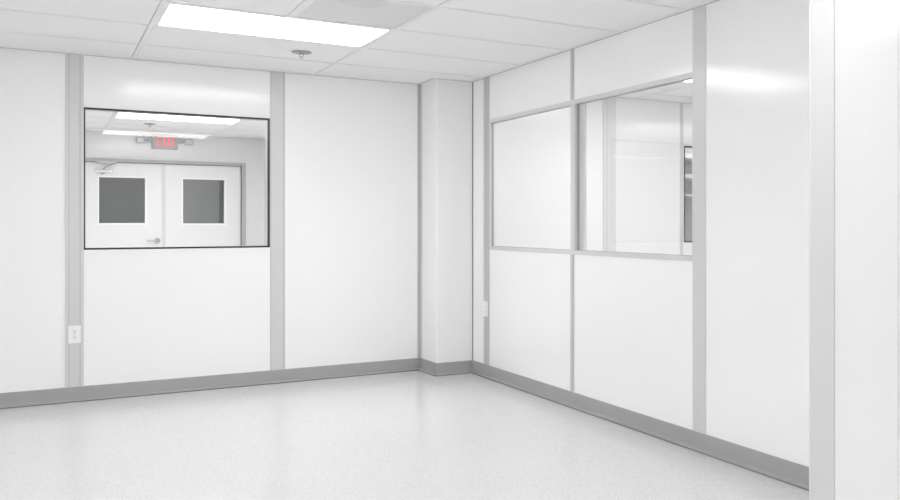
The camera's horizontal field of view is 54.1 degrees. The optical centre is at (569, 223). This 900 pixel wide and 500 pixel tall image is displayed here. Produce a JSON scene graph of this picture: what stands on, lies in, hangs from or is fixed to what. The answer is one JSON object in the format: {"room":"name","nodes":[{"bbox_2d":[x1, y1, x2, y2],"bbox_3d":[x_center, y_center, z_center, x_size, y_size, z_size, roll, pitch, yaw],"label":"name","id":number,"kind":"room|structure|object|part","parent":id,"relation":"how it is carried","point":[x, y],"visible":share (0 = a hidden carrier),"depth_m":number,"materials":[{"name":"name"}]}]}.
{"room":"clean room","nodes":[
{"label":"clean room","id":0,"kind":"room"},
{"bbox_2d":[99,177,223,222],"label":"windows","id":1,"kind":"structure","parent":0,"point":[121,200],"depth_m":12.87,"materials":[{"name":"grey glass"}]},
{"bbox_2d":[85,131,264,245],"bbox_3d":[-5.935,0.025,10.259,4.466,2.273,0.100,0,0,-31],"label":"wall","id":2,"kind":"structure","parent":0,"point":[98,144],"depth_m":11.04,"materials":[{"name":"white paint"}]},
{"bbox_2d":[85,161,161,247],"bbox_3d":[-5.406,0.202,10.519,0.888,1.909,0.152,0,0,-31],"label":"door","id":3,"kind":"structure","parent":2,"relation":"in","point":[149,233],"depth_m":10.56,"materials":[{"name":"white paint"}]},
{"bbox_3d":[-5.545,-0.699,10.392,0.214,0.107,0.075,0,0,-22],"label":"closer arm","id":4,"kind":"part","parent":3,"relation":"part of","materials":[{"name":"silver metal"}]},
{"bbox_3d":[-5.431,-0.285,10.537,0.540,0.594,0.009,0,0,-31],"label":"vision frame","id":5,"kind":"part","parent":3,"relation":"part of","materials":[{"name":"white plastic"}]},
{"bbox_2d":[162,164,164,246],"bbox_3d":[-5.036,0.209,10.769,0.036,1.898,0.018,0,0,-31],"label":"door frame","id":6,"kind":"structure","parent":2,"relation":"attached to","point":[163,165],"depth_m":10.76,"materials":[{"name":"silver metal"}]},
{"bbox_2d":[136,134,192,149],"bbox_3d":[-5.000,-1.012,10.720,0.632,0.177,0.079,0,0,-31],"label":"exit sign","id":7,"kind":"object","parent":2,"relation":"attached to","point":[157,141],"visible":1,"depth_m":10.71,"materials":[{"name":"grey plastic"}]},
{"bbox_2d":[136,137,151,142],"bbox_3d":[-5.197,-1.023,10.598,0.170,0.080,0.074,0,0,-31],"label":"lamp","id":8,"kind":"object","parent":7,"relation":"attached to","point":[138,139],"depth_m":10.56,"materials":[{"name":"white plastic"}]},
{"bbox_2d":[178,138,192,144],"bbox_3d":[-4.801,-1.023,10.838,0.168,0.080,0.074,0,0,-31],"label":"lamp","id":9,"kind":"object","parent":7,"relation":"attached to","point":[187,141],"depth_m":10.82,"materials":[{"name":"white plastic"}]},
{"bbox_2d":[85,158,245,245],"bbox_3d":[-5.037,0.188,10.792,1.901,1.948,0.118,0,0,-31],"label":"trim","id":10,"kind":"structure","parent":2,"relation":"attached to","point":[242,165],"depth_m":11.10,"materials":[{"name":"grey metal"}]},
{"bbox_2d":[85,130,261,138],"bbox_3d":[-5.903,-1.115,10.207,4.466,0.014,0.022,0,0,-31],"label":"trim","id":11,"kind":"structure","parent":2,"relation":"attached to","point":[85,130],"depth_m":10.79,"materials":[{"name":"white metal"}]},
{"bbox_2d":[165,164,240,246],"bbox_3d":[-4.661,0.207,11.028,0.906,1.898,0.053,0,0,-31],"label":"door","id":12,"kind":"structure","parent":2,"relation":"in","point":[177,233],"depth_m":10.99,"materials":[{"name":"white paint"}]},
{"bbox_3d":[-4.642,-0.283,11.014,0.531,0.598,0.009,0,0,-31],"label":"frame","id":13,"kind":"part","parent":12,"relation":"part of","materials":[{"name":"white plastic"}]},
{"bbox_2d":[0,48,416,392],"bbox_3d":[-4.145,0.025,5.173,6.864,2.273,0.080,0,0,-31],"label":"wall","id":14,"kind":"structure","parent":0,"point":[351,144],"depth_m":6.14,"materials":[{"name":"white paint"}]},
{"bbox_2d":[65,53,83,387],"bbox_3d":[-3.236,-0.023,5.673,0.105,2.176,0.008,0,0,-31],"label":"trim","id":15,"kind":"structure","parent":14,"relation":"attached to","point":[74,63],"depth_m":5.67,"materials":[{"name":"silver metal"}]},
{"bbox_2d":[68,325,80,343],"bbox_3d":[-3.233,0.722,5.669,0.070,0.115,0.009,0,0,-31],"label":"power outlet","id":16,"kind":"object","parent":14,"relation":"attached to","point":[74,332],"visible":1,"depth_m":5.67,"materials":[{"name":"white plastic"}]},
{"bbox_2d":[84,107,269,253],"bbox_3d":[-2.708,-0.285,6.043,1.185,0.962,0.092,0,0,-31],"label":"window","id":17,"kind":"structure","parent":14,"relation":"in","point":[96,250],"depth_m":6.08,"materials":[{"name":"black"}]},
{"bbox_3d":[-2.684,0.183,6.007,1.181,0.025,0.006,0,0,-31],"label":"sill","id":18,"kind":"part","parent":17,"relation":"part of","materials":[{"name":"white plastic"}]},
{"bbox_2d":[0,358,419,408],"bbox_3d":[-4.118,1.113,5.129,6.864,0.097,0.024,0,0,-31],"label":"baseboard","id":19,"kind":"structure","parent":14,"relation":"attached to","point":[187,384],"depth_m":6.05,"materials":[{"name":"grey plastic"}]},
{"bbox_2d":[0,46,420,84],"bbox_3d":[-4.119,-1.115,5.130,6.864,0.014,0.022,0,0,-31],"label":"trim","id":20,"kind":"structure","parent":14,"relation":"attached to","point":[0,46],"depth_m":6.05,"materials":[{"name":"white metal"}]},
{"bbox_2d":[270,71,284,369],"bbox_3d":[-2.135,-0.023,6.341,0.104,2.176,0.006,0,0,-31],"label":"trim","id":21,"kind":"structure","parent":14,"relation":"attached to","point":[277,79],"depth_m":6.33,"materials":[{"name":"silver metal"}]},
{"bbox_2d":[417,84,419,357],"bbox_3d":[-1.199,-0.023,6.907,0.028,2.176,0.005,0,0,-31],"label":"trim","id":22,"kind":"structure","parent":14,"relation":"attached to","point":[418,85],"depth_m":6.90,"materials":[{"name":"silver metal"}]},
{"bbox_2d":[0,0,709,138],"bbox_3d":[-1.724,-1.161,5.940,12.200,0.100,17.450,0,0,-31],"label":"ceiling","id":23,"kind":"structure","parent":0,"point":[470,40],"depth_m":5.25,"materials":[{"name":"white tile"}]},
{"bbox_2d":[114,113,240,123],"bbox_3d":[-4.114,-1.122,9.150,1.193,0.018,0.584,0,0,-31],"label":"recessed light","id":24,"kind":"object","parent":23,"relation":"in","point":[118,115],"visible":0.53,"depth_m":9.20,"materials":[{"name":"white plastic"}]},
{"bbox_2d":[154,3,393,47],"bbox_3d":[-1.671,-1.122,4.928,1.193,0.018,0.584,0,0,-31],"label":"recessed light","id":25,"kind":"object","parent":23,"relation":"in","point":[172,15],"visible":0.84,"depth_m":4.89,"materials":[{"name":"white plastic"}]},
{"bbox_2d":[291,50,310,57],"bbox_3d":[-1.740,-1.095,5.628,0.126,0.040,0.126,0,0,-31],"label":"sprinkler","id":26,"kind":"object","parent":23,"relation":"attached to","point":[300,52],"visible":1,"depth_m":5.61,"materials":[{"name":"grey metal"}]},
{"bbox_2d":[292,0,433,28],"bbox_3d":[-1.083,-1.120,4.545,0.584,0.022,0.629,0,0,-31],"label":"ceiling vent","id":27,"kind":"object","parent":23,"relation":"in","point":[374,13],"visible":0.94,"depth_m":4.58,"materials":[{"name":"white"}]},
{"bbox_3d":[-1.030,-1.112,4.352,0.244,0.006,0.244,0,0,-31],"label":"round damper plate","id":28,"kind":"part","parent":27,"relation":"part of","materials":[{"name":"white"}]},
{"bbox_2d":[0,370,808,499],"bbox_3d":[-1.741,1.192,5.872,12.100,0.060,17.350,0,0,-31],"label":"floor","id":29,"kind":"structure","parent":0,"point":[409,435],"depth_m":4.45,"materials":[{"name":"white tile"}]},
{"bbox_2d":[685,148,691,240],"bbox_3d":[1.479,0.162,8.866,2.310,2.000,0.440,0,0,-31],"label":"storage shelf","id":30,"kind":"object","parent":29,"relation":"on","point":[688,152],"visible":0.02,"depth_m":8.94,"materials":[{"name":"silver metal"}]},
{"bbox_3d":[1.484,-0.463,8.857,2.250,0.040,0.420,0,0,-31],"label":"shelf","id":31,"kind":"part","parent":30,"relation":"part of","materials":[{"name":"white plastic"}]},
{"bbox_3d":[1.484,-0.660,8.857,2.250,0.045,0.420,0,0,-31],"label":"shelf","id":32,"kind":"part","parent":30,"relation":"part of","materials":[{"name":"white plastic"}]},
{"bbox_2d":[422,79,471,362],"bbox_3d":[-0.993,0.025,6.890,0.306,2.273,0.406,0,0,-31],"label":"wall","id":33,"kind":"structure","parent":0,"point":[446,104],"depth_m":6.72,"materials":[{"name":"white paint"}]},
{"bbox_2d":[420,84,421,357],"bbox_3d":[-1.182,-0.023,6.902,0.005,2.176,0.022,0,0,-31],"label":"trim","id":34,"kind":"structure","parent":33,"relation":"attached to","point":[421,84],"depth_m":6.89,"materials":[{"name":"silver metal"}]},
{"bbox_2d":[419,358,435,375],"bbox_3d":[-1.114,1.113,6.770,0.024,0.097,0.326,0,0,-31],"label":"baseboard","id":35,"kind":"structure","parent":33,"relation":"attached to","point":[429,367],"depth_m":6.76,"materials":[{"name":"grey plastic"}]},
{"bbox_2d":[436,360,471,375],"bbox_3d":[-0.887,1.113,6.703,0.308,0.097,0.024,0,0,-31],"label":"baseboard","id":36,"kind":"structure","parent":33,"relation":"attached to","point":[458,367],"depth_m":6.70,"materials":[{"name":"grey plastic"}]},
{"bbox_2d":[437,78,472,81],"bbox_3d":[-0.885,-1.115,6.705,0.302,0.014,0.022,0,0,-31],"label":"trim","id":37,"kind":"structure","parent":33,"relation":"attached to","point":[437,78],"depth_m":6.70,"materials":[{"name":"white metal"}]},
{"bbox_2d":[499,97,691,254],"bbox_3d":[1.149,0.025,8.094,4.455,2.273,0.080,0,0,-31],"label":"wall","id":38,"kind":"structure","parent":0,"point":[535,150],"depth_m":7.50,"materials":[{"name":"white paint"}]},
{"bbox_2d":[585,103,585,249],"bbox_3d":[0.110,0.025,7.417,0.066,2.273,0.005,0,0,-31],"label":"trim","id":39,"kind":"structure","parent":38,"relation":"attached to","point":[585,103],"depth_m":7.43,"materials":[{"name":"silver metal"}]},
{"bbox_2d":[603,99,606,250],"bbox_3d":[0.302,0.025,7.529,0.032,2.273,0.011,0,0,-31],"label":"trim","id":40,"kind":"structure","parent":38,"relation":"attached to","point":[604,100],"depth_m":7.52,"materials":[{"name":"white metal"}]},
{"bbox_2d":[607,97,615,251],"bbox_3d":[0.360,0.025,7.567,0.099,2.273,0.006,0,0,-31],"label":"trim","id":41,"kind":"structure","parent":38,"relation":"attached to","point":[611,102],"depth_m":7.57,"materials":[{"name":"white metal"}]},
{"bbox_2d":[616,96,691,103],"bbox_3d":[1.175,-1.115,8.050,4.455,0.014,0.022,0,0,-31],"label":"trim","id":42,"kind":"structure","parent":38,"relation":"attached to","point":[616,96],"depth_m":7.80,"materials":[{"name":"white metal"}]},
{"bbox_2d":[680,103,682,254],"bbox_3d":[1.024,0.025,7.970,0.036,2.273,0.005,0,0,-31],"label":"trim","id":43,"kind":"structure","parent":38,"relation":"attached to","point":[681,104],"depth_m":7.97,"materials":[{"name":"silver metal"}]},
{"bbox_2d":[684,146,691,241],"bbox_3d":[1.531,-0.274,8.326,1.180,0.888,0.090,0,0,-31],"label":"window","id":44,"kind":"structure","parent":38,"relation":"in","point":[690,147],"depth_m":7.98,"materials":[{"name":"black metal"}]},
{"bbox_2d":[473,0,808,466],"bbox_3d":[0.336,0.025,5.056,0.080,2.273,4.921,0,0,-31],"label":"wall","id":45,"kind":"structure","parent":0,"point":[633,317],"depth_m":4.38,"materials":[{"name":"white"}]},
{"bbox_2d":[472,82,472,359],"bbox_3d":[-0.760,-0.023,6.788,0.004,2.176,0.010,0,0,-31],"label":"trim","id":46,"kind":"structure","parent":45,"relation":"attached to","point":[472,82],"depth_m":6.79,"materials":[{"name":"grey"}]},
{"bbox_2d":[483,301,487,316],"bbox_3d":[-0.639,0.644,6.574,0.009,0.115,0.070,0,0,-31],"label":"power outlet","id":47,"kind":"object","parent":45,"relation":"attached to","point":[485,303],"visible":1,"depth_m":6.57,"materials":[{"name":"white plastic"}]},
{"bbox_2d":[484,77,488,364],"bbox_3d":[-0.631,-0.023,6.575,0.005,2.176,0.092,0,0,-31],"label":"trim","id":48,"kind":"structure","parent":45,"relation":"attached to","point":[486,80],"depth_m":6.57,"materials":[{"name":"silver metal"}]},
{"bbox_2d":[490,100,570,253],"bbox_3d":[-0.264,-0.295,6.047,0.085,0.979,1.177,0,0,-31],"label":"window","id":49,"kind":"structure","parent":45,"relation":"in","point":[567,103],"depth_m":6.27,"materials":[{"name":"silver metal"}]},
{"bbox_2d":[570,254,573,391],"bbox_3d":[0.015,0.629,5.506,0.005,0.871,0.038,0,0,-31],"label":"trim","id":50,"kind":"structure","parent":45,"relation":"attached to","point":[571,255],"depth_m":5.51,"materials":[{"name":"silver metal"}]},
{"bbox_2d":[570,49,573,99],"bbox_3d":[0.015,-0.948,5.506,0.005,0.326,0.038,0,0,-31],"label":"trim","id":51,"kind":"structure","parent":45,"relation":"attached to","point":[571,50],"depth_m":5.50,"materials":[{"name":"silver metal"}]},
{"bbox_2d":[571,99,574,254],"bbox_3d":[0.018,-0.295,5.502,0.004,0.979,0.048,0,0,-31],"label":"trim","id":52,"kind":"structure","parent":45,"relation":"attached to","point":[572,101],"depth_m":5.49,"materials":[{"name":"silver metal"}]},
{"bbox_2d":[472,0,719,81],"bbox_3d":[0.404,-1.115,4.846,0.022,0.014,4.493,0,0,-31],"label":"trim","id":53,"kind":"structure","parent":45,"relation":"attached to","point":[710,1],"depth_m":5.15,"materials":[{"name":"white metal"}]},
{"bbox_2d":[575,72,692,260],"bbox_3d":[0.367,-0.295,5.004,0.085,0.979,1.166,0,0,-31],"label":"window","id":54,"kind":"structure","parent":45,"relation":"in","point":[687,76],"depth_m":5.11,"materials":[{"name":"silver metal"}]},
{"bbox_2d":[471,360,808,490],"bbox_3d":[0.397,1.113,4.855,0.024,0.097,4.515,0,0,-31],"label":"baseboard","id":55,"kind":"structure","parent":45,"relation":"attached to","point":[795,474],"depth_m":4.69,"materials":[{"name":"grey plastic"}]},
{"bbox_2d":[693,5,705,433],"bbox_3d":[0.661,-0.023,4.439,0.004,2.176,0.104,0,0,-31],"label":"trim","id":56,"kind":"structure","parent":45,"relation":"attached to","point":[699,14],"depth_m":4.44,"materials":[{"name":"silver metal"}]},
{"bbox_2d":[835,0,899,499],"bbox_3d":[3.079,0.025,3.789,5.609,2.273,0.085,0,0,-31],"label":"wall partition","id":57,"kind":"structure","parent":0,"point":[866,31],"depth_m":2.36,"materials":[{"name":"white"}]},
{"bbox_2d":[809,0,898,499],"bbox_3d":[0.787,0.025,2.401,0.261,2.273,0.087,0,0,-31],"label":"trim","id":58,"kind":"structure","parent":57,"relation":"attached to","point":[821,12],"depth_m":2.33,"materials":[{"name":"grey metal"}]}
]}

